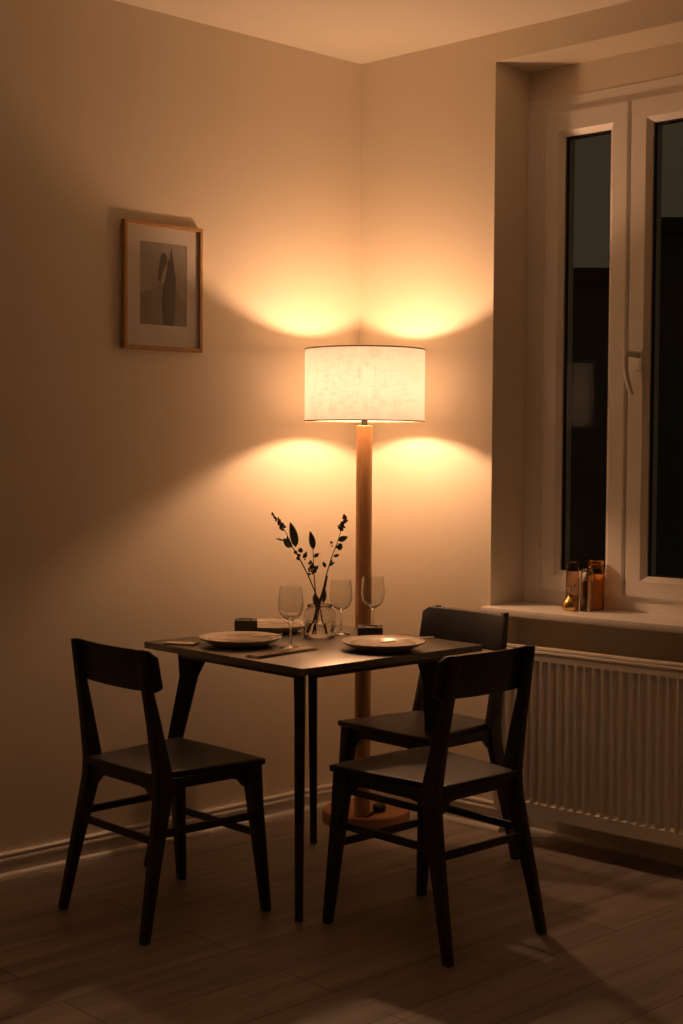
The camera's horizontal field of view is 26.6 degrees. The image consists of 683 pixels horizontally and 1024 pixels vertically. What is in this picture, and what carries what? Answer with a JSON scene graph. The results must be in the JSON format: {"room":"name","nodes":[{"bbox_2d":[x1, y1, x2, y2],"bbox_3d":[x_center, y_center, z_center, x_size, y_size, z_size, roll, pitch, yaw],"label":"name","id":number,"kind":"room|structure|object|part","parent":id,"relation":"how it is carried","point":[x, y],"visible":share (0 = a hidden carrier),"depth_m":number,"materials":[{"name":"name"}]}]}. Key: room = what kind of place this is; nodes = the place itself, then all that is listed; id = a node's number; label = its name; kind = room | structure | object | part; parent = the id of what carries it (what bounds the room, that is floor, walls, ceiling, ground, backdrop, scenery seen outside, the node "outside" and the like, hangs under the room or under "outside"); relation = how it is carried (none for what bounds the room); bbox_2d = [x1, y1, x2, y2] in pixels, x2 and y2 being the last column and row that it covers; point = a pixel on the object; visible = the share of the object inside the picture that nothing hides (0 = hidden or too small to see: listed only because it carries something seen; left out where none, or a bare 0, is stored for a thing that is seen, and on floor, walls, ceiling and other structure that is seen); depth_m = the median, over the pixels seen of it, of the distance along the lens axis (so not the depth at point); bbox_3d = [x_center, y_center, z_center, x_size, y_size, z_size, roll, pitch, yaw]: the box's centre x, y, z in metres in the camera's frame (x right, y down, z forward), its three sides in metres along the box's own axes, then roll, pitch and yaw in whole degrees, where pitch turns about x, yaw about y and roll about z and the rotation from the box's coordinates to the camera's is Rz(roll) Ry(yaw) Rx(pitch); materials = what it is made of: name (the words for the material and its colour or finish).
{"room":"dining room","nodes":[
{"label":"dining room","id":0,"kind":"room"},
{"bbox_2d":[0,0,360,851],"bbox_3d":[-1.602,-0.229,3.864,5.250,2.702,0.150,-2,3,-43],"label":"wall","id":1,"kind":"structure","parent":0,"point":[140,489],"depth_m":4.69,"materials":[{"name":"paint"}]},
{"bbox_2d":[121,218,202,352],"bbox_3d":[-0.579,-0.728,4.680,0.312,0.407,0.020,-2,3,-43],"label":"framed picture","id":2,"kind":"object","parent":1,"relation":"attached to","point":[162,264],"visible":1,"depth_m":4.67,"materials":[{"name":"brown wood"}]},
{"bbox_2d":[140,240,186,326],"bbox_3d":[-0.580,-0.728,4.681,0.288,0.383,0.006,-2,3,-43],"label":"print","id":3,"kind":"object","parent":2,"relation":"attached to","point":[163,263],"depth_m":4.68},
{"bbox_2d":[0,783,353,880],"bbox_3d":[-1.647,1.089,3.764,4.680,0.077,0.028,-2,3,-43],"label":"baseboard","id":4,"kind":"structure","parent":1,"relation":"attached to","point":[50,855],"depth_m":4.61,"materials":[{"name":"white paint"}]},
{"bbox_2d":[0,809,682,1023],"bbox_3d":[0.315,1.266,2.236,5.750,0.120,5.350,-2,3,-43],"label":"floor","id":5,"kind":"structure","parent":0,"point":[610,951],"depth_m":3.82,"materials":[{"name":"laminate"}]},
{"bbox_2d":[58,638,270,944],"bbox_3d":[-0.497,0.737,4.054,0.438,0.769,0.420,-2,3,-43],"label":"dining chair","id":6,"kind":"object","parent":5,"relation":"on","point":[163,767],"visible":1,"depth_m":4.00,"materials":[{"name":"black wood"}]},
{"bbox_3d":[-0.735,0.735,4.072,0.116,0.769,0.066,-2,3,-43],"label":"leg","id":7,"kind":"part","parent":6,"relation":"part of","materials":[{"name":"black wood"}]},
{"bbox_3d":[-0.617,0.417,3.927,0.052,0.114,0.375,-2,3,-43],"label":"backrest","id":8,"kind":"part","parent":6,"relation":"part of","materials":[{"name":"black wood"}]},
{"bbox_3d":[-0.495,0.747,3.816,0.116,0.769,0.066,-2,3,-43],"label":"leg","id":9,"kind":"part","parent":6,"relation":"part of","materials":[{"name":"black wood"}]},
{"bbox_3d":[-0.479,0.699,4.069,0.365,0.025,0.413,-2,3,-43],"label":"seat","id":10,"kind":"part","parent":6,"relation":"part of","materials":[{"name":"black wood"}]},
{"bbox_3d":[-0.489,0.901,4.320,0.071,0.417,0.055,-2,3,-43],"label":"leg","id":11,"kind":"part","parent":6,"relation":"part of","materials":[{"name":"black wood"}]},
{"bbox_3d":[-0.240,0.915,4.054,0.071,0.417,0.055,-2,3,-43],"label":"leg","id":12,"kind":"part","parent":6,"relation":"part of","materials":[{"name":"black wood"}]},
{"bbox_2d":[144,625,481,921],"bbox_3d":[-0.092,0.756,4.469,0.762,0.700,0.754,-2,3,-43],"label":"dining table","id":13,"kind":"object","parent":5,"relation":"on","point":[333,657],"visible":0.64,"depth_m":4.31,"materials":[{"name":"black wood"}]},
{"bbox_3d":[-0.509,0.763,4.489,0.211,0.679,0.037,0,2,-2],"label":"table leg","id":14,"kind":"part","parent":13,"relation":"part of","materials":[{"name":"black wood"}]},
{"bbox_2d":[164,641,199,645],"bbox_3d":[-0.490,0.402,4.422,0.100,0.004,0.052,1,3,18],"label":"napkin","id":15,"kind":"object","parent":13,"relation":"on","point":[168,642],"visible":1,"depth_m":4.41,"materials":[{"name":"fabric"}]},
{"bbox_2d":[199,631,281,648],"bbox_3d":[-0.310,0.393,4.409,0.253,0.027,0.253,-2,3,-43],"label":"dinner plate","id":16,"kind":"object","parent":13,"relation":"on","point":[245,642],"visible":1,"depth_m":4.43,"materials":[{"name":"ceramic"}]},
{"bbox_2d":[216,634,281,638],"bbox_3d":[-0.283,0.380,4.412,0.205,0.010,0.017,0,3,-13],"label":"knife","id":17,"kind":"object","parent":16,"relation":"on","point":[271,634],"visible":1,"depth_m":4.41,"materials":[{"name":"metal"}]},
{"bbox_2d":[235,618,256,630],"bbox_3d":[-0.305,0.369,4.601,0.072,0.056,0.072,0,3,-4],"label":"candle holder","id":18,"kind":"object","parent":13,"relation":"on","point":[241,624],"visible":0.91,"depth_m":4.56,"materials":[{"name":"stone"}]},
{"bbox_2d":[234,618,302,633],"bbox_3d":[-0.228,0.378,4.751,0.253,0.027,0.253,-2,3,-43],"label":"dinner plate","id":19,"kind":"object","parent":13,"relation":"on","point":[277,628],"visible":0.59,"depth_m":4.79,"materials":[{"name":"ceramic"}]},
{"bbox_2d":[257,621,299,623],"bbox_3d":[-0.232,0.365,4.755,0.190,0.005,0.017,-1,2,-4],"label":"knife","id":20,"kind":"object","parent":19,"relation":"on","point":[293,621],"visible":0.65,"depth_m":4.75,"materials":[{"name":"metal"}]},
{"bbox_2d":[245,646,317,658],"bbox_3d":[-0.173,0.411,4.234,0.057,0.007,0.260,3,3,42],"label":"napkin","id":21,"kind":"object","parent":13,"relation":"on","point":[303,648],"visible":1,"depth_m":4.22,"materials":[{"name":"fabric"}]},
{"bbox_2d":[278,585,303,648],"bbox_3d":[-0.153,0.317,4.345,0.077,0.186,0.077,-2,3,-43],"label":"wine glass","id":22,"kind":"object","parent":13,"relation":"on","point":[290,600],"visible":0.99,"depth_m":4.32,"materials":[{"name":"clear glass"}]},
{"bbox_3d":[-0.118,0.785,4.022,0.031,0.679,0.144,0,2,1],"label":"table leg","id":23,"kind":"part","parent":13,"relation":"part of","materials":[{"name":"black wood"}]},
{"bbox_3d":[-0.089,0.438,4.467,0.619,0.024,0.613,-2,3,-43],"label":"table frame","id":24,"kind":"part","parent":13,"relation":"part of","materials":[{"name":"black wood"}]},
{"bbox_3d":[-0.095,0.753,4.766,0.033,0.679,0.105,0,2,2],"label":"table leg","id":25,"kind":"part","parent":13,"relation":"part of","materials":[{"name":"black wood"}]},
{"bbox_2d":[303,603,335,638],"bbox_3d":[-0.070,0.347,4.609,0.103,0.103,0.103,-2,3,-43],"label":"jar","id":26,"kind":"object","parent":13,"relation":"on","point":[319,622],"visible":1,"depth_m":4.57,"materials":[{"name":"clear glass"}]},
{"bbox_2d":[271,512,317,602],"bbox_3d":[-0.138,0.193,4.604,0.174,0.384,0.030,0,2,-2],"label":"flower sprig","id":27,"kind":"object","parent":26,"relation":"in","point":[293,533],"visible":1,"depth_m":4.60,"materials":[{"name":"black plant"}]},
{"bbox_2d":[307,531,318,605],"bbox_3d":[-0.092,0.222,4.601,0.034,0.325,0.029,2,3,26],"label":"flower sprig","id":28,"kind":"object","parent":26,"relation":"in","point":[312,542],"visible":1,"depth_m":4.60,"materials":[{"name":"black plant"}]},
{"bbox_3d":[-0.083,0.246,4.602,0.011,0.278,0.019,-2,3,-43],"label":"stem","id":29,"kind":"part","parent":28,"relation":"part of","materials":[{"name":"black plant"}]},
{"bbox_2d":[313,576,327,605],"bbox_3d":[-0.073,0.292,4.609,0.058,0.180,0.014,0,2,2],"label":"flower sprig","id":30,"kind":"object","parent":26,"relation":"in","point":[322,598],"visible":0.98,"depth_m":4.60,"materials":[{"name":"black plant"}]},
{"bbox_2d":[320,514,347,604],"bbox_3d":[-0.033,0.196,4.606,0.107,0.379,0.025,1,3,6],"label":"flower sprig","id":31,"kind":"object","parent":26,"relation":"in","point":[339,546],"visible":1,"depth_m":4.60,"materials":[{"name":"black plant"}]},
{"bbox_2d":[330,579,351,635],"bbox_3d":[-0.001,0.308,4.669,0.073,0.177,0.073,-2,3,-43],"label":"wine glass","id":32,"kind":"object","parent":13,"relation":"on","point":[341,589],"visible":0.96,"depth_m":4.64,"materials":[{"name":"clear glass"}]},
{"bbox_2d":[358,625,382,635],"bbox_3d":[0.092,0.381,4.616,0.080,0.037,0.080,0,2,1],"label":"candle holder","id":33,"kind":"object","parent":13,"relation":"on","point":[362,629],"visible":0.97,"depth_m":4.58,"materials":[{"name":"stone"}]},
{"bbox_2d":[361,576,384,624],"bbox_3d":[0.102,0.303,4.697,0.077,0.186,0.077,-2,3,-43],"label":"wine glass","id":34,"kind":"object","parent":13,"relation":"on","point":[373,590],"visible":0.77,"depth_m":4.67,"materials":[{"name":"clear glass"}]},
{"bbox_2d":[341,635,424,652],"bbox_3d":[0.125,0.399,4.332,0.253,0.027,0.253,-2,3,-43],"label":"dinner plate","id":35,"kind":"object","parent":13,"relation":"on","point":[365,643],"visible":0.98,"depth_m":4.36,"materials":[{"name":"ceramic"}]},
{"bbox_2d":[377,636,432,642],"bbox_3d":[0.194,0.385,4.346,0.195,0.008,0.022,-1,3,-29],"label":"fork","id":36,"kind":"object","parent":35,"relation":"on","point":[431,636],"visible":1,"depth_m":4.33,"materials":[{"name":"metal"}]},
{"bbox_2d":[366,651,419,653],"bbox_3d":[0.152,0.413,4.251,0.160,0.004,0.017,0,3,-9],"label":"knife","id":37,"kind":"object","parent":13,"relation":"on","point":[403,651],"visible":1,"depth_m":4.25,"materials":[{"name":"metal"}]},
{"bbox_3d":[0.271,0.771,4.410,0.105,0.679,0.176,0,2,2],"label":"table leg","id":38,"kind":"part","parent":13,"relation":"part of","materials":[{"name":"black wood"}]},
{"bbox_2d":[304,345,424,828],"bbox_3d":[0.082,0.267,4.940,0.438,1.638,0.420,-2,3,-43],"label":"floor lamp","id":39,"kind":"object","parent":5,"relation":"on","point":[363,384],"visible":0.94,"depth_m":4.77,"materials":[{"name":"white fabric"}]},
{"bbox_3d":[0.079,-0.429,4.896,0.407,0.241,0.407,-2,3,-43],"label":"lamp shade","id":40,"kind":"part","parent":39,"relation":"part of","materials":[{"name":"fabric"}]},
{"bbox_3d":[0.099,1.040,4.972,0.021,0.007,0.089,2,3,26],"label":"power cord","id":41,"kind":"part","parent":39,"relation":"part of","materials":[{"name":"plastic"}]},
{"bbox_2d":[373,803,385,812],"bbox_3d":[0.131,1.028,5.019,0.046,0.026,0.046,-2,3,-43],"label":"switch","id":42,"kind":"object","parent":39,"relation":"attached to","point":[377,807],"depth_m":5.00,"materials":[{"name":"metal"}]},
{"bbox_2d":[338,605,519,859],"bbox_3d":[0.271,0.711,4.567,0.454,0.785,0.399,-2,3,-43],"label":"dining chair","id":43,"kind":"object","parent":5,"relation":"on","point":[489,630],"visible":0.66,"depth_m":4.55,"materials":[{"name":"black wood"}]},
{"bbox_3d":[0.012,0.889,4.571,0.073,0.425,0.052,-2,3,-43],"label":"leg","id":44,"kind":"part","parent":43,"relation":"part of","materials":[{"name":"black wood"}]},
{"bbox_3d":[0.252,0.674,4.548,0.378,0.025,0.393,-2,3,-43],"label":"seat","id":45,"kind":"part","parent":43,"relation":"part of","materials":[{"name":"black wood"}]},
{"bbox_3d":[0.249,0.902,4.318,0.073,0.425,0.052,-2,3,-43],"label":"leg","id":46,"kind":"part","parent":43,"relation":"part of","materials":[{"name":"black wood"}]},
{"bbox_3d":[0.278,0.701,4.803,0.120,0.785,0.063,-2,3,-43],"label":"leg","id":47,"kind":"part","parent":43,"relation":"part of","materials":[{"name":"black wood"}]},
{"bbox_3d":[0.398,0.376,4.670,0.054,0.116,0.357,-2,3,-43],"label":"backrest","id":48,"kind":"part","parent":43,"relation":"part of","materials":[{"name":"black wood"}]},
{"bbox_3d":[0.507,0.713,4.559,0.120,0.785,0.063,-2,3,-43],"label":"leg","id":49,"kind":"part","parent":43,"relation":"part of","materials":[{"name":"black wood"}]},
{"bbox_2d":[322,645,546,967],"bbox_3d":[0.253,0.742,3.909,0.395,0.781,0.472,-2,3,-43],"label":"dining chair","id":50,"kind":"object","parent":5,"relation":"on","point":[434,777],"visible":1,"depth_m":3.84,"materials":[{"name":"black wood"}]},
{"bbox_3d":[-0.009,0.917,3.944,0.051,0.423,0.076,-2,3,-43],"label":"leg","id":51,"kind":"part","parent":50,"relation":"part of","materials":[{"name":"black wood"}]},
{"bbox_3d":[0.242,0.909,4.179,0.051,0.423,0.076,-2,3,-43],"label":"leg","id":52,"kind":"part","parent":50,"relation":"part of","materials":[{"name":"black wood"}]},
{"bbox_3d":[0.235,0.703,3.927,0.389,0.025,0.393,-2,3,-43],"label":"seat","id":53,"kind":"part","parent":50,"relation":"part of","materials":[{"name":"black wood"}]},
{"bbox_3d":[0.251,0.752,3.670,0.062,0.781,0.125,-2,3,-43],"label":"leg","id":54,"kind":"part","parent":50,"relation":"part of","materials":[{"name":"black wood"}]},
{"bbox_3d":[0.377,0.419,3.765,0.353,0.116,0.056,-2,3,-43],"label":"backrest","id":55,"kind":"part","parent":50,"relation":"part of","materials":[{"name":"black wood"}]},
{"bbox_3d":[0.492,0.744,3.896,0.062,0.781,0.125,-2,3,-43],"label":"leg","id":56,"kind":"part","parent":50,"relation":"part of","materials":[{"name":"black wood"}]},
{"bbox_2d":[114,0,633,63],"bbox_3d":[0.331,-1.553,2.113,5.750,0.120,5.350,-2,3,-43],"label":"ceiling","id":57,"kind":"structure","parent":0,"point":[356,31],"depth_m":4.70,"materials":[{"name":"paint"}]},
{"bbox_2d":[359,0,682,830],"bbox_3d":[2.084,-0.200,3.707,5.240,2.702,0.340,3,3,42],"label":"wall","id":58,"kind":"structure","parent":0,"point":[445,128],"depth_m":5.00,"materials":[{"name":"paint"}]},
{"bbox_2d":[370,789,682,866],"bbox_3d":[2.000,1.105,3.635,5.180,0.098,0.104,3,3,42],"label":"baseboard","id":59,"kind":"structure","parent":58,"relation":"attached to","point":[580,835],"depth_m":4.80,"materials":[{"name":"white paint"}]},
{"bbox_2d":[481,74,682,633],"bbox_3d":[1.077,-0.514,4.531,1.340,1.759,0.308,3,3,42],"label":"window","id":60,"kind":"structure","parent":58,"relation":"in","point":[634,115],"depth_m":4.79,"materials":[{"name":"white plastic"}]},
{"bbox_2d":[562,584,578,610],"bbox_3d":[0.761,0.284,4.799,0.057,0.086,0.058,3,3,42],"label":"flask","id":61,"kind":"object","parent":60,"relation":"on","point":[570,603],"visible":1,"depth_m":4.78,"materials":[{"name":"metal"}]},
{"bbox_2d":[566,561,579,602],"bbox_3d":[0.781,0.245,4.874,0.049,0.158,0.049,3,3,42],"label":"bottle","id":62,"kind":"object","parent":60,"relation":"on","point":[572,567],"visible":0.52,"depth_m":4.85,"materials":[{"name":"glass"}]},
{"bbox_3d":[1.049,0.353,4.544,1.340,0.025,0.241,3,3,42],"label":"sill","id":63,"kind":"part","parent":60,"relation":"part of","materials":[{"name":"white plastic"}]},
{"bbox_3d":[0.838,-0.540,4.892,0.328,1.630,0.072,3,3,42],"label":"sash","id":64,"kind":"part","parent":60,"relation":"part of","materials":[{"name":"white plastic"}]},
{"bbox_2d":[580,568,593,611],"bbox_3d":[0.812,0.258,4.776,0.044,0.142,0.044,3,3,42],"label":"bottle","id":65,"kind":"object","parent":60,"relation":"on","point":[587,574],"visible":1,"depth_m":4.76,"materials":[{"name":"clear glass"}]},
{"bbox_2d":[587,560,604,610],"bbox_3d":[0.848,0.244,4.821,0.059,0.165,0.059,3,3,42],"label":"bottle","id":66,"kind":"object","parent":60,"relation":"on","point":[596,565],"visible":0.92,"depth_m":4.79,"materials":[{"name":"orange glass"}]},
{"bbox_3d":[0.948,-0.457,4.699,0.077,0.150,0.031,-1,3,-33],"label":"handle","id":67,"kind":"part","parent":60,"relation":"part of","materials":[{"name":"white plastic"}]},
{"bbox_3d":[1.266,-0.520,4.501,0.812,1.630,0.072,3,3,42],"label":"sash","id":68,"kind":"part","parent":60,"relation":"part of","materials":[{"name":"white plastic"}]},
{"bbox_2d":[492,643,682,848],"bbox_3d":[0.986,0.734,4.497,1.184,0.550,0.176,3,3,42],"label":"radiator","id":69,"kind":"object","parent":58,"relation":"attached to","point":[603,749],"visible":0.75,"depth_m":4.53,"materials":[{"name":"metal"}]},
{"bbox_2d":[507,643,682,671],"bbox_3d":[0.961,0.471,4.438,1.159,0.020,0.071,3,3,42],"label":"grille","id":70,"kind":"object","parent":69,"relation":"attached to","point":[567,660],"depth_m":4.55,"materials":[{"name":"metal"}]},
{"label":"outside","id":71,"kind":"structure","parent":0,"visible":0},
{"bbox_3d":[22.121,6.388,26.304,59.500,0.200,100.000,-2,3,-43],"label":"ground","id":72,"kind":"structure","parent":71,"visible":0},
{"bbox_2d":[570,217,682,576],"bbox_3d":[5.088,1.291,22.032,21.300,10.160,8.300,0,2,0],"label":"neighbouring house","id":73,"kind":"structure","parent":72,"relation":"on","point":[590,285],"depth_m":17.92,"materials":[{"name":"black"}]}
]}

